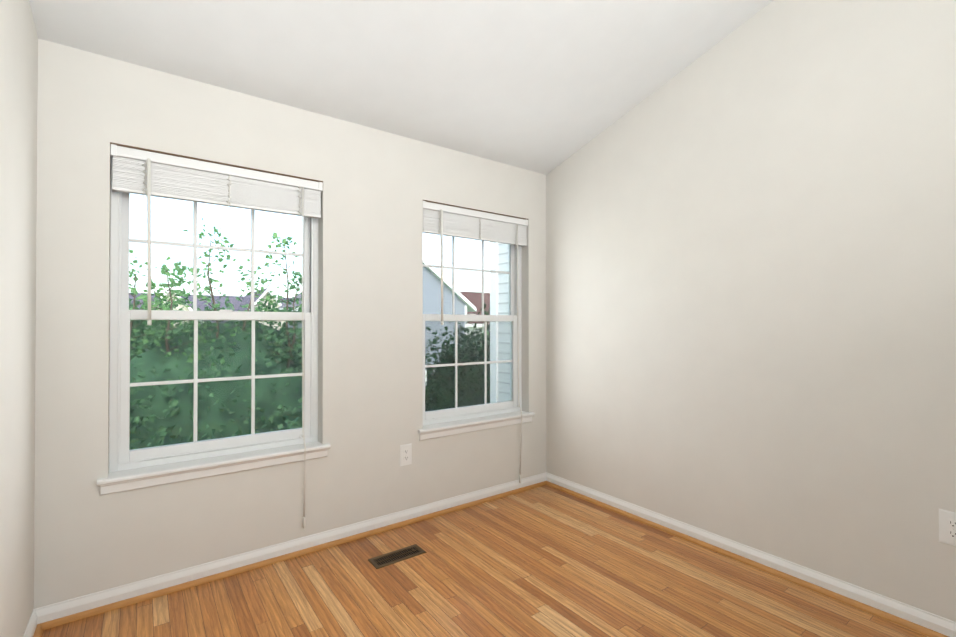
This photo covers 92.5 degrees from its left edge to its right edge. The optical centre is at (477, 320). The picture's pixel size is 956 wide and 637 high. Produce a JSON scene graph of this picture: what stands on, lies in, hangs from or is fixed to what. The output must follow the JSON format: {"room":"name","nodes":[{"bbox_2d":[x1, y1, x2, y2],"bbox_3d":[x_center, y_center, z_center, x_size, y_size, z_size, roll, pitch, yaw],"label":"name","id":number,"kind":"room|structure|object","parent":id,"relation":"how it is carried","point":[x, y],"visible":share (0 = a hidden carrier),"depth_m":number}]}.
{"room":"empty bedroom","nodes":[
{"label":"empty bedroom","id":0,"kind":"room"},
{"bbox_2d":[0,0,37,636],"bbox_3d":[-0.730,-0.533,0.239,0.190,3.587,3.990,0,-1,-36],"label":"wall","id":1,"kind":"structure","parent":0,"point":[18,115],"depth_m":1.62},
{"bbox_2d":[23,609,42,636],"bbox_3d":[-0.696,1.221,0.368,0.034,0.082,3.800,0,-1,-36],"label":"baseboard","id":2,"kind":"structure","parent":1,"relation":"attached to","point":[30,628],"depth_m":1.83},
{"bbox_2d":[34,38,545,608],"bbox_3d":[-0.702,0.056,2.848,3.330,2.450,0.190,0,-1,-36],"label":"wall","id":3,"kind":"structure","parent":0,"point":[380,186],"depth_m":2.42},
{"bbox_2d":[97,441,330,494],"bbox_3d":[-1.281,0.736,2.337,1.019,0.072,0.128,0,-1,-36],"label":"window sill","id":4,"kind":"structure","parent":3,"relation":"attached to","point":[135,479],"depth_m":2.25},
{"bbox_2d":[109,142,322,471],"bbox_3d":[-1.313,-0.047,2.387,0.947,1.495,0.166,0,-1,-36],"label":"window","id":5,"kind":"structure","parent":3,"relation":"in","point":[170,182],"depth_m":2.32},
{"bbox_2d":[129,320,301,448],"bbox_3d":[-1.360,0.320,2.449,0.887,0.703,0.001,0,-1,-36],"label":"screen","id":6,"kind":"object","parent":5,"relation":"attached to","point":[290,329],"depth_m":2.42},
{"bbox_2d":[110,144,322,191],"bbox_3d":[-1.276,-0.765,2.344,0.943,0.052,0.042,0,-1,-36],"label":"blind headrail","id":7,"kind":"object","parent":5,"relation":"attached to","point":[143,155],"visible":0.9,"depth_m":2.28},
{"bbox_2d":[142,158,305,527],"bbox_3d":[-1.245,0.191,2.307,0.737,1.892,0.048,0,-1,-36],"label":"blind cords","id":8,"kind":"object","parent":7,"relation":"hanging from","point":[148,197],"visible":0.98,"depth_m":2.12},
{"bbox_2d":[35,472,545,623],"bbox_3d":[-0.642,1.240,2.757,2.950,0.082,0.013,0,-1,-36],"label":"baseboard","id":9,"kind":"structure","parent":3,"relation":"attached to","point":[89,601],"depth_m":2.37},
{"bbox_2d":[400,443,411,465],"bbox_3d":[-0.455,0.852,2.900,0.082,0.132,0.009,0,-1,-36],"label":"outlet","id":10,"kind":"object","parent":3,"relation":"attached to","point":[405,454],"visible":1,"depth_m":2.90},
{"bbox_2d":[423,200,527,424],"bbox_3d":[-0.034,-0.040,3.326,0.933,1.495,0.166,0,-1,-36],"label":"window","id":11,"kind":"structure","parent":3,"relation":"in","point":[463,226],"depth_m":3.36},
{"bbox_2d":[425,321,510,410],"bbox_3d":[-0.082,0.327,3.387,0.873,0.703,0.001,0,-1,-36],"label":"screen","id":12,"kind":"object","parent":11,"relation":"attached to","point":[464,362],"depth_m":3.38},
{"bbox_2d":[423,201,527,225],"bbox_3d":[0.002,-0.757,3.283,0.929,0.052,0.042,0,-1,-36],"label":"blind headrail","id":13,"kind":"object","parent":11,"relation":"attached to","point":[468,212],"visible":0.83,"depth_m":3.24},
{"bbox_2d":[438,209,521,482],"bbox_3d":[0.033,0.238,3.245,0.724,1.972,0.048,0,-1,-36],"label":"blind cords","id":14,"kind":"object","parent":13,"relation":"hanging from","point":[441,230],"visible":1,"depth_m":3.26},
{"bbox_2d":[418,411,534,440],"bbox_3d":[-0.002,0.744,3.276,1.005,0.072,0.128,0,-1,-36],"label":"window sill","id":15,"kind":"structure","parent":3,"relation":"attached to","point":[437,430],"depth_m":3.20},
{"bbox_2d":[29,0,772,174],"bbox_3d":[0.479,-1.820,1.255,3.330,1.277,4.180,0,-1,-36],"label":"ceiling","id":16,"kind":"structure","parent":0,"point":[545,87],"depth_m":2.34},
{"bbox_2d":[41,485,928,636],"bbox_3d":[0.479,1.329,1.230,3.330,0.120,4.180,0,-1,-36],"label":"floor","id":17,"kind":"structure","parent":0,"point":[545,561],"depth_m":2.15},
{"bbox_2d":[38,481,545,629],"bbox_3d":[-0.632,1.270,2.743,2.950,0.021,0.021,0,-1,-36],"label":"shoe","id":18,"kind":"object","parent":17,"relation":"on","point":[117,605],"visible":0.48,"depth_m":2.36},
{"bbox_2d":[368,544,426,568],"bbox_3d":[-0.436,1.275,2.482,0.295,0.006,0.118,0,-1,-36],"label":"floor vent","id":19,"kind":"object","parent":17,"relation":"in","point":[392,557],"visible":1,"depth_m":2.48},
{"bbox_2d":[546,481,948,636],"bbox_3d":[1.649,1.265,2.090,0.021,0.021,3.800,0,-1,-36],"label":"shoe","id":20,"kind":"object","parent":17,"relation":"on","point":[872,610],"visible":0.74,"depth_m":2.30},
{"bbox_2d":[546,0,955,621],"bbox_3d":[1.800,-0.518,2.098,0.190,3.587,3.990,0,-1,-36],"label":"wall","id":21,"kind":"structure","parent":0,"point":[750,282],"depth_m":2.30},
{"bbox_2d":[546,472,955,636],"bbox_3d":[1.662,1.234,2.100,0.013,0.082,3.800,0,-1,-36],"label":"baseboard","id":22,"kind":"structure","parent":21,"relation":"attached to","point":[934,622],"depth_m":2.28},
{"bbox_2d":[939,509,955,545],"bbox_3d":[1.880,0.825,1.811,0.009,0.132,0.082,0,-1,-36],"label":"outlet","id":23,"kind":"object","parent":21,"relation":"attached to","point":[947,527],"visible":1,"depth_m":1.82},
{"label":"outside","id":24,"kind":"structure","parent":0,"visible":0},
{"bbox_3d":[-24.593,4.736,41.291,130.000,0.300,89.500,0,-1,-36],"label":"lawn","id":25,"kind":"structure","parent":24,"visible":0},
{"bbox_2d":[131,277,175,339],"bbox_3d":[-9.228,1.810,11.123,5.680,5.863,4.144,0,-1,-36],"label":"tree","id":26,"kind":"object","parent":25,"relation":"on","point":[156,293],"depth_m":11.70},
{"bbox_2d":[129,287,291,329],"bbox_3d":[-19.677,1.226,22.378,24.000,6.420,10.450,0,-1,-36],"label":"neighboring houses","id":27,"kind":"structure","parent":25,"relation":"on","point":[236,303],"depth_m":24.19},
{"bbox_2d":[129,217,301,449],"bbox_3d":[-3.808,1.519,6.639,5.913,5.688,4.392,0,-1,-36],"label":"maple tree","id":28,"kind":"object","parent":25,"relation":"on","point":[165,269],"depth_m":5.69},
{"bbox_2d":[278,258,475,384],"bbox_3d":[-4.328,0.867,18.673,5.950,7.079,6.320,0,-1,-36],"label":"house","id":29,"kind":"structure","parent":25,"relation":"on","point":[433,279],"depth_m":17.06},
{"bbox_2d":[425,303,489,410],"bbox_3d":[-0.260,1.987,9.120,2.759,4.748,2.308,0,-1,-36],"label":"tree","id":30,"kind":"object","parent":25,"relation":"on","point":[444,369],"depth_m":8.70},
{"bbox_2d":[450,283,489,345],"bbox_3d":[1.591,0.878,33.040,22.100,7.285,9.450,0,-1,-36],"label":"neighboring house","id":31,"kind":"structure","parent":25,"relation":"on","point":[476,303],"depth_m":30.37},
{"bbox_2d":[475,330,489,356],"bbox_3d":[0.734,2.409,20.275,4.313,4.078,3.320,0,-1,-36],"label":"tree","id":32,"kind":"object","parent":25,"relation":"on","point":[487,340],"depth_m":19.56},
{"bbox_2d":[490,242,510,402],"bbox_3d":[2.909,0.511,6.586,5.800,7.600,1.445,0,-1,-36],"label":"siding wall","id":33,"kind":"structure","parent":25,"relation":"on","point":[495,262],"depth_m":5.36}
]}

